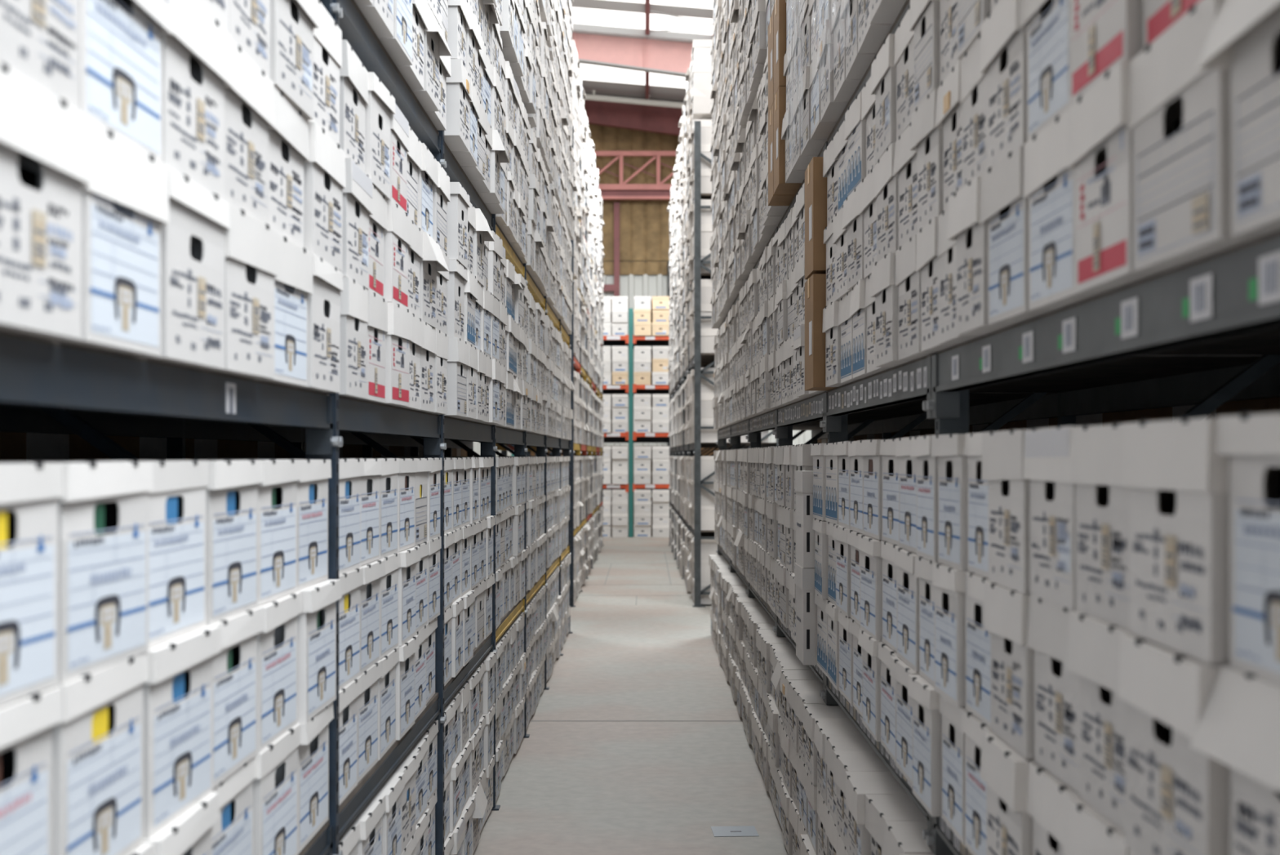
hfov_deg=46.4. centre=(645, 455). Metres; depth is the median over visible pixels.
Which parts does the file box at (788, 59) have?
lid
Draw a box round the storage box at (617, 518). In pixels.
[612,512,628,524]
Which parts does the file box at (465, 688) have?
lid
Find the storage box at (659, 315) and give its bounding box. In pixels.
[652,309,669,322]
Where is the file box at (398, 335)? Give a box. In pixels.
[375,302,412,406]
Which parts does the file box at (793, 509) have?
lid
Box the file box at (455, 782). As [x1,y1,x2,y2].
[449,751,464,831]
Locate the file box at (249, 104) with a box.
[223,39,275,224]
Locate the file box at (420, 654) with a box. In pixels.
[414,623,428,719]
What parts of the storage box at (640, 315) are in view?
lid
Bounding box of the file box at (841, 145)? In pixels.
[834,119,847,210]
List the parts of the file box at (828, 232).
lid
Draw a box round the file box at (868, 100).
[861,76,875,176]
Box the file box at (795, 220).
[791,202,799,267]
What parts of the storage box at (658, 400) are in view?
lid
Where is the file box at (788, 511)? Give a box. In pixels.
[784,506,793,572]
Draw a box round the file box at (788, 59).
[783,37,793,110]
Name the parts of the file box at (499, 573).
lid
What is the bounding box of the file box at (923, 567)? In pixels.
[914,555,939,686]
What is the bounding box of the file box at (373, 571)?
[360,560,385,674]
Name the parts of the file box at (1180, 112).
lid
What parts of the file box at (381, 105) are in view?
lid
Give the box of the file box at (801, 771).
[796,753,808,833]
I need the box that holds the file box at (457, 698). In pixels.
[448,690,462,764]
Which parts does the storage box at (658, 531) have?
lid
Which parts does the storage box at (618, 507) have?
lid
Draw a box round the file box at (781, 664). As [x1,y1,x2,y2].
[770,659,811,719]
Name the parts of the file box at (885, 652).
lid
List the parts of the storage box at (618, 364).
lid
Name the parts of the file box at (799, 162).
lid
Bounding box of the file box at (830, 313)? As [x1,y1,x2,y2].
[822,301,848,386]
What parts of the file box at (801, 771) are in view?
lid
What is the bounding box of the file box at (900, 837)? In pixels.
[883,820,933,854]
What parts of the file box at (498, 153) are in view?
lid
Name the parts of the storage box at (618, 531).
lid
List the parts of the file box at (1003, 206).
lid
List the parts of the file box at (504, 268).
lid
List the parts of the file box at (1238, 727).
lid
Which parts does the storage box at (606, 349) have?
lid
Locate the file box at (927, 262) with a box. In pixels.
[915,216,959,351]
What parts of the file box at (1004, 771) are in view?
lid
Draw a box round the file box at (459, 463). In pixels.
[452,457,464,530]
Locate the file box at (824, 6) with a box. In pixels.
[818,0,831,40]
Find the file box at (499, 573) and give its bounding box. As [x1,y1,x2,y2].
[495,568,502,629]
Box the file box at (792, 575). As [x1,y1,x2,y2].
[789,572,795,642]
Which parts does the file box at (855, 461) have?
lid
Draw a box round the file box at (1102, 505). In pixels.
[1070,422,1129,630]
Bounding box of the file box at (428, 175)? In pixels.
[417,142,438,238]
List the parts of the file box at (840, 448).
lid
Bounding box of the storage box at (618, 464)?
[612,458,628,471]
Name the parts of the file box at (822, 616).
lid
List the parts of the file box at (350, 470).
lid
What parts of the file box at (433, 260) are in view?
lid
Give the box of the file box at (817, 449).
[810,442,825,520]
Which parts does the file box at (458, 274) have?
lid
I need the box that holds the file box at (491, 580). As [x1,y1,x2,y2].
[484,573,494,639]
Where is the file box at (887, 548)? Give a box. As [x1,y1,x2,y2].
[880,540,898,653]
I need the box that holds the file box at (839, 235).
[832,204,851,299]
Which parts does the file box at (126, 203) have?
lid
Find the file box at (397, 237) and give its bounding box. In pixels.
[383,200,411,308]
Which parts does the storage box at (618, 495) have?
lid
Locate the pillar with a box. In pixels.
[603,201,619,296]
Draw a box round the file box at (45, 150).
[0,62,91,339]
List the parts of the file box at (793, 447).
lid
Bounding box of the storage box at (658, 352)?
[652,346,669,358]
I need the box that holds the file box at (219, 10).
[195,0,229,33]
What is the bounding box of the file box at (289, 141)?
[268,84,309,248]
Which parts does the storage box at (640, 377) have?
lid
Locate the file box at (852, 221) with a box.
[841,185,866,289]
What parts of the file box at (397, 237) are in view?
lid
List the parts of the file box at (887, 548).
lid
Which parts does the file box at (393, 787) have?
lid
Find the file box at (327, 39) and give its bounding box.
[308,0,342,144]
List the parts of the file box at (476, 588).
lid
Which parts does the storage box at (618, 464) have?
lid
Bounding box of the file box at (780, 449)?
[775,445,785,506]
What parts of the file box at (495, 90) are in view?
lid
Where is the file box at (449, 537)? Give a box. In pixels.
[444,530,454,610]
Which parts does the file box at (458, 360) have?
lid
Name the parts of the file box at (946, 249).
lid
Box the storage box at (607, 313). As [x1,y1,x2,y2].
[603,309,611,322]
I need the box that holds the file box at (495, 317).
[490,295,500,360]
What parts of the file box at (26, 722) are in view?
lid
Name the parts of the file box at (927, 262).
lid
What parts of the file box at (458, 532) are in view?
lid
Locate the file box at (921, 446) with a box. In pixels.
[910,435,937,561]
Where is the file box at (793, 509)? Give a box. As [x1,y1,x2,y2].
[792,508,795,573]
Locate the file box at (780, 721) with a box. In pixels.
[777,713,782,774]
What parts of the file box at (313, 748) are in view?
lid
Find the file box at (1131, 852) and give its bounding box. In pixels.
[1128,847,1137,854]
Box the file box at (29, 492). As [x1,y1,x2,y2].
[0,461,63,706]
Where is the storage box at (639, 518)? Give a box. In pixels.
[634,513,651,524]
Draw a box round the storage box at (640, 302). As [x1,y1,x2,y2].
[634,296,651,309]
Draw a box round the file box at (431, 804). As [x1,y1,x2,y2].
[426,790,437,854]
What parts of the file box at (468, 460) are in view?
lid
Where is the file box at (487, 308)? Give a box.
[480,287,493,356]
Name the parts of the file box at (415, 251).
lid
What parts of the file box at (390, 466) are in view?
lid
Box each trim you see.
[573,9,712,40]
[644,0,649,98]
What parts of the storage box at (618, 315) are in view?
lid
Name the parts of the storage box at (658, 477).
lid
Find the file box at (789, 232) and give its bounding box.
[785,208,794,276]
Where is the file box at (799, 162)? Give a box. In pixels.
[790,85,817,169]
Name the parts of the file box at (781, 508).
lid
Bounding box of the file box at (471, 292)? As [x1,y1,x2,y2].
[464,269,478,346]
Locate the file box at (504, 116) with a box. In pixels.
[504,115,506,149]
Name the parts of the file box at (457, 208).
lid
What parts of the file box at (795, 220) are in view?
lid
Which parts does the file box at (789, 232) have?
lid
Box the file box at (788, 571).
[786,567,791,631]
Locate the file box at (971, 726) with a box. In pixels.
[960,708,991,854]
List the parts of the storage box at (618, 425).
lid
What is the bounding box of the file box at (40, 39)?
[0,0,79,110]
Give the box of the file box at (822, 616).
[813,591,828,676]
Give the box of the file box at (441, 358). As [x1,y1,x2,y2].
[426,328,448,414]
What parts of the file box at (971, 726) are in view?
lid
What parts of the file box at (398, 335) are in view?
lid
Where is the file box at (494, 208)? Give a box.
[484,162,505,213]
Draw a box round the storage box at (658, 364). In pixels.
[652,358,668,371]
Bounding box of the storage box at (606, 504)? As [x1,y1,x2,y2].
[603,501,611,513]
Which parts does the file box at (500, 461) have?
lid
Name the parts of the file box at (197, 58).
lid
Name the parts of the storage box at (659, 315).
lid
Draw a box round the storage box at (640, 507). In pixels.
[634,501,651,513]
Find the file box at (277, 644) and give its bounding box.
[257,591,302,752]
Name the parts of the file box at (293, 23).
lid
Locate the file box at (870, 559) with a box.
[857,534,882,640]
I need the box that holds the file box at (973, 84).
[960,33,987,187]
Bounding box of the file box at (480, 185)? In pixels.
[469,120,492,191]
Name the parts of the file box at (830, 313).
lid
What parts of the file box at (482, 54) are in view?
lid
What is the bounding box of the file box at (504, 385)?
[495,384,506,426]
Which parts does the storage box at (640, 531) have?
lid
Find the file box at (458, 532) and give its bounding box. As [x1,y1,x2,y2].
[452,527,462,602]
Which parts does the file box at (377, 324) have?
lid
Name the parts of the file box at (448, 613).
lid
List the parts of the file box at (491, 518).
lid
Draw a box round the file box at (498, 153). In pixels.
[477,129,509,203]
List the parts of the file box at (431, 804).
lid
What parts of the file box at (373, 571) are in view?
lid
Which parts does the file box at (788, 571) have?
lid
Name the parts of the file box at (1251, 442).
lid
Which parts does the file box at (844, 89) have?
lid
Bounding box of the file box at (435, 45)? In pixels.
[411,4,452,111]
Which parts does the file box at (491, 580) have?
lid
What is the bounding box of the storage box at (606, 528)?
[603,524,611,537]
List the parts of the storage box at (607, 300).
lid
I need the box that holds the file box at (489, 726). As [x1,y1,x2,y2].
[483,703,495,767]
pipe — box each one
[585,89,683,108]
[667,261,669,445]
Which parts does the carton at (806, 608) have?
lid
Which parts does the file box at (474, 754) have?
lid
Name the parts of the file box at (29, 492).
lid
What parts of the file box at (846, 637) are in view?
lid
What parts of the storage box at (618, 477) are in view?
lid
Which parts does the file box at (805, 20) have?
lid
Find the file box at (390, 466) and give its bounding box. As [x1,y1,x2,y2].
[365,457,399,558]
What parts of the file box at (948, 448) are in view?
lid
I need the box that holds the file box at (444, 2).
[441,0,448,44]
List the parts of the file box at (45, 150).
lid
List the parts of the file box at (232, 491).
lid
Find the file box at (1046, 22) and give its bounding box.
[1018,0,1070,142]
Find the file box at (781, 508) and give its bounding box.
[777,504,786,567]
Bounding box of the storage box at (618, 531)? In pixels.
[612,524,628,537]
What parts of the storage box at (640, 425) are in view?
lid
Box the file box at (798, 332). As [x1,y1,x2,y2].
[792,324,817,396]
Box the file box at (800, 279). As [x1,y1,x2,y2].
[795,253,807,325]
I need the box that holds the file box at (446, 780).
[444,769,450,842]
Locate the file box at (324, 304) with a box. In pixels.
[290,253,343,392]
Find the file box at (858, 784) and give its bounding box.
[845,771,907,854]
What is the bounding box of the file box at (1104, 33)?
[1069,0,1143,106]
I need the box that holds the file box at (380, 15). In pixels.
[357,0,393,37]
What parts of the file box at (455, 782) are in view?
lid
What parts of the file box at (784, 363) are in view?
lid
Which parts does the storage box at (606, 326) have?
lid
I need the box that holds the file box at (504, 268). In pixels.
[503,257,506,305]
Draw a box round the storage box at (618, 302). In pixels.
[611,296,627,309]
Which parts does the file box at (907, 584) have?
lid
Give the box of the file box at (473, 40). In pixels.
[466,6,481,92]
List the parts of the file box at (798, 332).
lid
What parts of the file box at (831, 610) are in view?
lid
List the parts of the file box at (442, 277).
lid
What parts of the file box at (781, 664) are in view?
lid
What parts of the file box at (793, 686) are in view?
lid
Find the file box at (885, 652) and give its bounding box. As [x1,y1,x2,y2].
[877,641,897,761]
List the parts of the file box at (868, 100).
lid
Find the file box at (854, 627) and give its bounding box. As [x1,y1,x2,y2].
[848,617,862,715]
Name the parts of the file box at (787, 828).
lid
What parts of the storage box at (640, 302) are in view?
lid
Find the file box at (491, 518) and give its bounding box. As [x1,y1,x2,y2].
[485,515,495,577]
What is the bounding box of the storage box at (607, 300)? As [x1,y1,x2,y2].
[603,296,611,310]
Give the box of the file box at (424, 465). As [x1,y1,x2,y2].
[399,457,431,546]
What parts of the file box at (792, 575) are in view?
lid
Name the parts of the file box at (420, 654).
lid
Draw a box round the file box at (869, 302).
[864,275,893,373]
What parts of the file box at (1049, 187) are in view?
lid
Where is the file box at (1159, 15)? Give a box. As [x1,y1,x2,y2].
[1143,0,1199,48]
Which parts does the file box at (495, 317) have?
lid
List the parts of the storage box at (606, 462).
lid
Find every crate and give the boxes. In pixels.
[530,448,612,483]
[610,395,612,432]
[611,299,612,335]
[611,347,612,384]
[611,497,612,535]
[650,299,653,335]
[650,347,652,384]
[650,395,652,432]
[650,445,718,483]
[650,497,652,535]
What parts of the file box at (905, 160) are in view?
lid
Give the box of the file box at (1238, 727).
[1190,665,1279,854]
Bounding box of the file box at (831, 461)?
[823,441,838,524]
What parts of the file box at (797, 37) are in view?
lid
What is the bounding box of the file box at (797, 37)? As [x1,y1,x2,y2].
[791,16,801,95]
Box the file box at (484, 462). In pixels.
[392,456,490,519]
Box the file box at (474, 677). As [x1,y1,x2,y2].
[466,669,480,737]
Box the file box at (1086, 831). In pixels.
[1062,796,1128,854]
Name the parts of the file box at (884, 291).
lid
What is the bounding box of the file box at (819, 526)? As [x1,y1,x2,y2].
[812,517,827,598]
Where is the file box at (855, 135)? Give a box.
[844,91,866,197]
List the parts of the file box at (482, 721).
lid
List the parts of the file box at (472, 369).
lid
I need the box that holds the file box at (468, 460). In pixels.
[445,457,471,526]
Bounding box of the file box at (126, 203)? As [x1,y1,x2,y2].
[49,120,168,355]
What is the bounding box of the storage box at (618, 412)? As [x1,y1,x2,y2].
[612,406,628,419]
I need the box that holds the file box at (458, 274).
[447,259,467,341]
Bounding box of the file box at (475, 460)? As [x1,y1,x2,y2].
[470,457,479,523]
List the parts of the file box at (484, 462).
lid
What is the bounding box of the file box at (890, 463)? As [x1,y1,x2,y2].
[879,437,898,545]
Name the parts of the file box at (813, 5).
lid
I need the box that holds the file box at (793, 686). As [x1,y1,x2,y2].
[786,680,822,752]
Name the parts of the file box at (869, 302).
lid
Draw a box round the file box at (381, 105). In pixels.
[365,71,395,199]
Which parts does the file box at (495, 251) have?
lid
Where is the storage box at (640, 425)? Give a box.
[634,419,651,432]
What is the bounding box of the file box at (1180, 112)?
[1128,0,1262,271]
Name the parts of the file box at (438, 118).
lid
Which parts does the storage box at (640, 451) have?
lid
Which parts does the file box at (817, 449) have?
lid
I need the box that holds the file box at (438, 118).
[425,55,451,130]
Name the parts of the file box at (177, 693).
lid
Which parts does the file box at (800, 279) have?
lid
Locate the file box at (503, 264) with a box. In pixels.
[500,246,506,303]
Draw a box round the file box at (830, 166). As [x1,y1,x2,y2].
[822,134,838,226]
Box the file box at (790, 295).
[786,275,794,338]
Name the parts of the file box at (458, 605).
lid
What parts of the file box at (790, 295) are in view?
lid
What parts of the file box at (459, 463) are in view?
lid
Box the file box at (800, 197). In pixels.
[795,182,804,258]
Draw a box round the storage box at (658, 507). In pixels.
[652,501,669,513]
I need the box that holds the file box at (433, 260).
[419,231,448,328]
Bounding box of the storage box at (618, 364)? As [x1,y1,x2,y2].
[612,358,628,371]
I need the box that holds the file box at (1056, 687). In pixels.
[1026,594,1079,794]
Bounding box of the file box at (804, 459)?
[796,444,813,470]
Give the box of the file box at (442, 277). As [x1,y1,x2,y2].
[435,249,448,334]
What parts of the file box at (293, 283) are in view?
lid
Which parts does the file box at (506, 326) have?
lid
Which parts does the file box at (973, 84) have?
lid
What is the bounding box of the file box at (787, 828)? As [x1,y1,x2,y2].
[780,782,792,854]
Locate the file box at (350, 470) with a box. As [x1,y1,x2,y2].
[226,457,364,574]
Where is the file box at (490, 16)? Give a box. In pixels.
[483,3,498,60]
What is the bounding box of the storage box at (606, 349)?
[603,346,611,359]
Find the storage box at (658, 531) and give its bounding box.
[652,524,669,537]
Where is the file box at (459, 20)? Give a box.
[448,0,470,68]
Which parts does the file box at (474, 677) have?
lid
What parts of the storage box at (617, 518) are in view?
lid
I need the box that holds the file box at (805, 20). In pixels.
[800,0,810,75]
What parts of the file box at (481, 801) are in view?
lid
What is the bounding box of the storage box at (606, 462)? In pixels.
[603,458,611,471]
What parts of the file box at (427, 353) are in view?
lid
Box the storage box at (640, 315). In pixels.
[633,309,650,322]
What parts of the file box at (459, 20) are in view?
lid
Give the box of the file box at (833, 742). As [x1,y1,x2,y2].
[824,733,874,826]
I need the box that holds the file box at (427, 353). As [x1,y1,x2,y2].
[408,320,436,412]
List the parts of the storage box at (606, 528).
lid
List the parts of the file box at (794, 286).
lid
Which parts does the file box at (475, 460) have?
lid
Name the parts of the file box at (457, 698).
lid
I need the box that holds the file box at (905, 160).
[893,122,918,248]
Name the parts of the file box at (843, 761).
lid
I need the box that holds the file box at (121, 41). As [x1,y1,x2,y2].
[80,0,173,162]
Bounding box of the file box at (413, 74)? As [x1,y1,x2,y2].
[395,0,427,89]
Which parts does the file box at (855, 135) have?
lid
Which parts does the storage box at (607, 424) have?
lid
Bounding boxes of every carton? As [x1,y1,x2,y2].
[768,10,773,115]
[768,103,795,205]
[773,0,786,101]
[773,86,801,195]
[795,470,814,568]
[795,562,817,664]
[804,156,826,279]
[804,273,837,390]
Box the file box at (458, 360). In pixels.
[444,337,469,417]
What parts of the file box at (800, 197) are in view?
lid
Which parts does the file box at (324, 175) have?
lid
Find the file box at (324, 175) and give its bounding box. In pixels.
[303,121,346,271]
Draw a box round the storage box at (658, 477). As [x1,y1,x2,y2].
[652,471,669,484]
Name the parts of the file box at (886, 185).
lid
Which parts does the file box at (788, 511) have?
lid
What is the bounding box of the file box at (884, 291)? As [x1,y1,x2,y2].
[870,252,913,367]
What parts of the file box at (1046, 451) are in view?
lid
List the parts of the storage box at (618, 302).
lid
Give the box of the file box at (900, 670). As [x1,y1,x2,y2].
[889,656,919,785]
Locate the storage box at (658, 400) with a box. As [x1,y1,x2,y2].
[652,394,669,406]
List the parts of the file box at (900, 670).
lid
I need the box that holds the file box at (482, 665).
[475,660,485,719]
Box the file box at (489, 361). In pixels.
[468,355,492,422]
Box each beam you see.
[572,31,692,76]
[584,99,682,136]
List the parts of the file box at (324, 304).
lid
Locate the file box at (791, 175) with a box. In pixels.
[781,103,805,182]
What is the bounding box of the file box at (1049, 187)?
[1023,110,1102,310]
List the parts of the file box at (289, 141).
lid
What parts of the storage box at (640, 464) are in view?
lid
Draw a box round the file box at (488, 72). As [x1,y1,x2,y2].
[483,52,493,124]
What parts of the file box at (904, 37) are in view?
lid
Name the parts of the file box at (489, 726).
lid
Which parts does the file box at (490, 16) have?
lid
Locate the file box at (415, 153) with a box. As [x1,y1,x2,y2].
[407,125,422,226]
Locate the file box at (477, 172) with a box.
[461,100,487,179]
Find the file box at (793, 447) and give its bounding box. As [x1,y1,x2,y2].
[791,444,797,509]
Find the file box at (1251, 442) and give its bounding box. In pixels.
[1214,412,1279,684]
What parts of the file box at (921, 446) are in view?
lid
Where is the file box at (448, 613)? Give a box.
[444,604,453,686]
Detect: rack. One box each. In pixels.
[0,0,572,854]
[495,125,604,606]
[511,308,669,537]
[668,120,777,606]
[715,0,1279,854]
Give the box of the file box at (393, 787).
[374,772,404,854]
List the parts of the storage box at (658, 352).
lid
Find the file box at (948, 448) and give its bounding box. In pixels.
[931,433,967,570]
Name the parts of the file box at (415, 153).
lid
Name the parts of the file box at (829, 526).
lid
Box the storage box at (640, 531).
[634,524,651,537]
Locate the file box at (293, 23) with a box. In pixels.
[270,0,319,119]
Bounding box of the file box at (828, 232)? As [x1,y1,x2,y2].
[823,219,839,306]
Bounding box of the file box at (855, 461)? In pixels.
[847,440,862,533]
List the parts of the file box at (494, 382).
lid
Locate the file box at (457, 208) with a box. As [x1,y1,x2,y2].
[447,182,470,269]
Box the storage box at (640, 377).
[633,371,650,384]
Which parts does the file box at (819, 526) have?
lid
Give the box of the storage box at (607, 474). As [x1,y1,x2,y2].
[603,471,611,484]
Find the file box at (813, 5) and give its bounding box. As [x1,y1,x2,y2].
[808,0,818,63]
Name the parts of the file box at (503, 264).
lid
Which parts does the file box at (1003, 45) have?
lid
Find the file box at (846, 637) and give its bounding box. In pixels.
[837,609,853,705]
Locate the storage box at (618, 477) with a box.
[612,471,628,484]
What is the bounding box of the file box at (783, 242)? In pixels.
[777,218,788,281]
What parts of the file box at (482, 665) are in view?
lid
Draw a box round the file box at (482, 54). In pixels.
[477,33,486,106]
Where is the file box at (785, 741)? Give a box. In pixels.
[780,725,791,796]
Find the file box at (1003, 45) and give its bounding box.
[980,0,1026,170]
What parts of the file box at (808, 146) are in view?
lid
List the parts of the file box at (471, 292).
lid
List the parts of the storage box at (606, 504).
lid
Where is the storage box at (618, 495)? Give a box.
[612,488,628,501]
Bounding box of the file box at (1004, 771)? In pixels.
[980,731,1035,854]
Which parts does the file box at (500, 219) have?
lid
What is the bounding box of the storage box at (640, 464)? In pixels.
[633,458,650,471]
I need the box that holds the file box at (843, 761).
[833,751,889,851]
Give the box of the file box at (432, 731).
[422,720,439,803]
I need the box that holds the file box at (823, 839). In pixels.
[816,786,828,854]
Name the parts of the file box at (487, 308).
lid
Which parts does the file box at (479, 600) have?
lid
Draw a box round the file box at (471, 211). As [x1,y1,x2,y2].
[467,202,475,273]
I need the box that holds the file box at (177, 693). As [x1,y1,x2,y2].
[142,626,221,838]
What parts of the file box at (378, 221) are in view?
lid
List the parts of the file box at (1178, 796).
lid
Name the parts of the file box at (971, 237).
lid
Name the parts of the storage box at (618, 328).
lid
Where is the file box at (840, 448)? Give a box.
[832,440,850,528]
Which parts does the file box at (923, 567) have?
lid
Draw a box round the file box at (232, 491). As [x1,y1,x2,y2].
[205,459,262,625]
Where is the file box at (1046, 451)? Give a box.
[1022,425,1093,610]
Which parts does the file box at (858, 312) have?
lid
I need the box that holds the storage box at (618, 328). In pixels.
[611,322,627,335]
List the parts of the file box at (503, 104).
lid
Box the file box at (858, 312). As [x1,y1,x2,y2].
[848,279,876,377]
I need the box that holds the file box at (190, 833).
[142,791,219,854]
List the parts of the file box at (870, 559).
lid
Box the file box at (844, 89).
[831,0,861,101]
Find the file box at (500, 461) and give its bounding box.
[467,456,504,514]
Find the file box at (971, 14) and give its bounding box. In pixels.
[957,0,991,59]
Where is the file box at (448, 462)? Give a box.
[338,457,453,533]
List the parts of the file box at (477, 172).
lid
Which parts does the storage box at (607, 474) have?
lid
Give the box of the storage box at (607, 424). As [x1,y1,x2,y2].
[603,419,611,432]
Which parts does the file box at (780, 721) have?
lid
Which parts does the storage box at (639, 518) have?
lid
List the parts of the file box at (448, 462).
lid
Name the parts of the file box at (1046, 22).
lid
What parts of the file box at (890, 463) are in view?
lid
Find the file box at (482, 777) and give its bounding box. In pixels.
[479,767,486,832]
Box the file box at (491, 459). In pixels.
[422,456,493,516]
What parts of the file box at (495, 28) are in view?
lid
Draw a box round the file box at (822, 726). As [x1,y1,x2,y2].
[813,717,861,805]
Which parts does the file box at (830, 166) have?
lid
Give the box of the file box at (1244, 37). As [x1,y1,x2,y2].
[1196,0,1279,236]
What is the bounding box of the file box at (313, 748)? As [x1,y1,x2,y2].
[297,701,333,853]
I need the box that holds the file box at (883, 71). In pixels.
[870,33,896,164]
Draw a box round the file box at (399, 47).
[377,0,412,65]
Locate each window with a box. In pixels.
[572,7,712,35]
[579,63,687,88]
[609,0,713,8]
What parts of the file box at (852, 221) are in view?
lid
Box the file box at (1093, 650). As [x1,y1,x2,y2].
[1066,610,1130,832]
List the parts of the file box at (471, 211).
lid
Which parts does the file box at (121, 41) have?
lid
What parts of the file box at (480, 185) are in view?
lid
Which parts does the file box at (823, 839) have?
lid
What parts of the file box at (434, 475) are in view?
lid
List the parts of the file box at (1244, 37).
lid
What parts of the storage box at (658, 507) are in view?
lid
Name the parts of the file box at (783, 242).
lid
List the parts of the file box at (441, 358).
lid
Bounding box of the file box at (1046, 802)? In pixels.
[1026,761,1079,854]
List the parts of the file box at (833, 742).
lid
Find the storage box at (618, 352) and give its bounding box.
[612,346,628,358]
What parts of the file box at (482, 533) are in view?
lid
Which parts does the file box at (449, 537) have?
lid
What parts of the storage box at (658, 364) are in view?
lid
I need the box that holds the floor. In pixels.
[472,521,788,854]
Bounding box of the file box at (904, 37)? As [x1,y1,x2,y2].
[893,4,913,139]
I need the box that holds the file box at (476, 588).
[471,585,478,649]
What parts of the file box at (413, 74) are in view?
lid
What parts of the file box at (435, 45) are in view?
lid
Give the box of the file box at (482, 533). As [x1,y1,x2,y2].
[478,517,487,582]
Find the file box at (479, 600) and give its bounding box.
[475,578,487,647]
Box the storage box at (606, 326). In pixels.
[603,322,611,335]
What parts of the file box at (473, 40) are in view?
lid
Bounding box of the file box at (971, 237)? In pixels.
[946,175,1013,335]
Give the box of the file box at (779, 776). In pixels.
[775,767,782,828]
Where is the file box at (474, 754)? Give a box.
[469,724,481,795]
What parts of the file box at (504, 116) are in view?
lid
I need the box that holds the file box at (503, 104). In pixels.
[500,88,506,146]
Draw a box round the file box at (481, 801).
[469,781,488,854]
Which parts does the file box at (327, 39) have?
lid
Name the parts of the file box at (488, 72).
lid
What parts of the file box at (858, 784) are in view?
lid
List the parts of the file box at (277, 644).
lid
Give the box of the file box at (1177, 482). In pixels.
[1121,416,1229,664]
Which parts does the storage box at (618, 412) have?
lid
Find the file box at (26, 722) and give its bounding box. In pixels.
[0,686,63,854]
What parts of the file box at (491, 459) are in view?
lid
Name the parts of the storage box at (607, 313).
lid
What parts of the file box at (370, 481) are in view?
lid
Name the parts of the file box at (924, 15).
lid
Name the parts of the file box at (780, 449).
lid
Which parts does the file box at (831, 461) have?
lid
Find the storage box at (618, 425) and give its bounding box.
[612,419,628,432]
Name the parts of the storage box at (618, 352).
lid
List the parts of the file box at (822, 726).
lid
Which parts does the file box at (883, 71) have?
lid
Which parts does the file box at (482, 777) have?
lid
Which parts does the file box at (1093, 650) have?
lid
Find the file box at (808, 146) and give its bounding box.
[796,66,827,155]
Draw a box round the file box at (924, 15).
[909,0,940,111]
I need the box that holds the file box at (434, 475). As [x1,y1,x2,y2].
[421,457,442,540]
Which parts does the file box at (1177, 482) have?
lid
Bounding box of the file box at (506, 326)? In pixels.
[505,313,508,370]
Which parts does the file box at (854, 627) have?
lid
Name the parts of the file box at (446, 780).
lid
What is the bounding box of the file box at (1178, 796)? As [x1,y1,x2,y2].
[1118,633,1231,854]
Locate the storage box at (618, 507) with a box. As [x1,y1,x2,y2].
[611,501,627,513]
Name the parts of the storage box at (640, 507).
lid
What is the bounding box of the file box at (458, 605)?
[451,596,464,676]
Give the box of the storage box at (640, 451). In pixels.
[634,445,651,458]
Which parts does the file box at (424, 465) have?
lid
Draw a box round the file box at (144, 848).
[126,842,155,854]
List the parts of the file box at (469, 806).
lid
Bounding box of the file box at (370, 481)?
[207,457,382,565]
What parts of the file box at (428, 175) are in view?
lid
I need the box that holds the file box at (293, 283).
[253,233,313,386]
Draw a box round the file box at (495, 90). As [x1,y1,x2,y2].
[490,66,502,136]
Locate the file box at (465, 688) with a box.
[457,679,470,751]
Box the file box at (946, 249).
[937,208,982,343]
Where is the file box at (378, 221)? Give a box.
[368,183,387,297]
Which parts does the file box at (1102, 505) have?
lid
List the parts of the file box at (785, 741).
lid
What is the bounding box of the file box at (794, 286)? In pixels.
[791,267,798,328]
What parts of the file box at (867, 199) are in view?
lid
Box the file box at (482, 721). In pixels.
[479,714,486,775]
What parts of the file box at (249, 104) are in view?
lid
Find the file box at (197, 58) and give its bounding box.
[162,0,232,200]
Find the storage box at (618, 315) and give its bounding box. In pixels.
[611,309,627,322]
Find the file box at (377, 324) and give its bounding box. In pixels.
[354,290,387,402]
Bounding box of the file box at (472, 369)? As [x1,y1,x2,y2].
[451,343,477,418]
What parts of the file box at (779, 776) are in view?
lid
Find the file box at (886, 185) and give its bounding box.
[875,142,898,262]
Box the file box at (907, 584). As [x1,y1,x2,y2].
[893,546,919,671]
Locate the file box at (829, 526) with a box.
[826,520,837,604]
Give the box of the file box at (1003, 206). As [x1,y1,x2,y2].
[978,146,1054,324]
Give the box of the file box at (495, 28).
[490,4,500,71]
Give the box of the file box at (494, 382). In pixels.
[476,359,500,423]
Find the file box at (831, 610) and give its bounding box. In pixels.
[825,600,839,689]
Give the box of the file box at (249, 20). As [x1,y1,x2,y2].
[229,0,270,78]
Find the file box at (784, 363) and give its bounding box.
[779,342,795,404]
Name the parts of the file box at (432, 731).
lid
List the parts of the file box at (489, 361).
lid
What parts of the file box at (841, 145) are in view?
lid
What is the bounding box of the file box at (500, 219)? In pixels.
[495,166,507,225]
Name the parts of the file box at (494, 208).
lid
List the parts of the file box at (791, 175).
lid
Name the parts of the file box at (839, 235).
lid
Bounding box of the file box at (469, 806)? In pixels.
[462,796,475,854]
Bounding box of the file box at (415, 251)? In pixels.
[408,219,422,318]
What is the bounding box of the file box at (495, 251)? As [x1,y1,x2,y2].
[488,230,502,301]
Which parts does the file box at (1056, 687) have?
lid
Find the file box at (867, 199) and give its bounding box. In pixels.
[858,166,876,278]

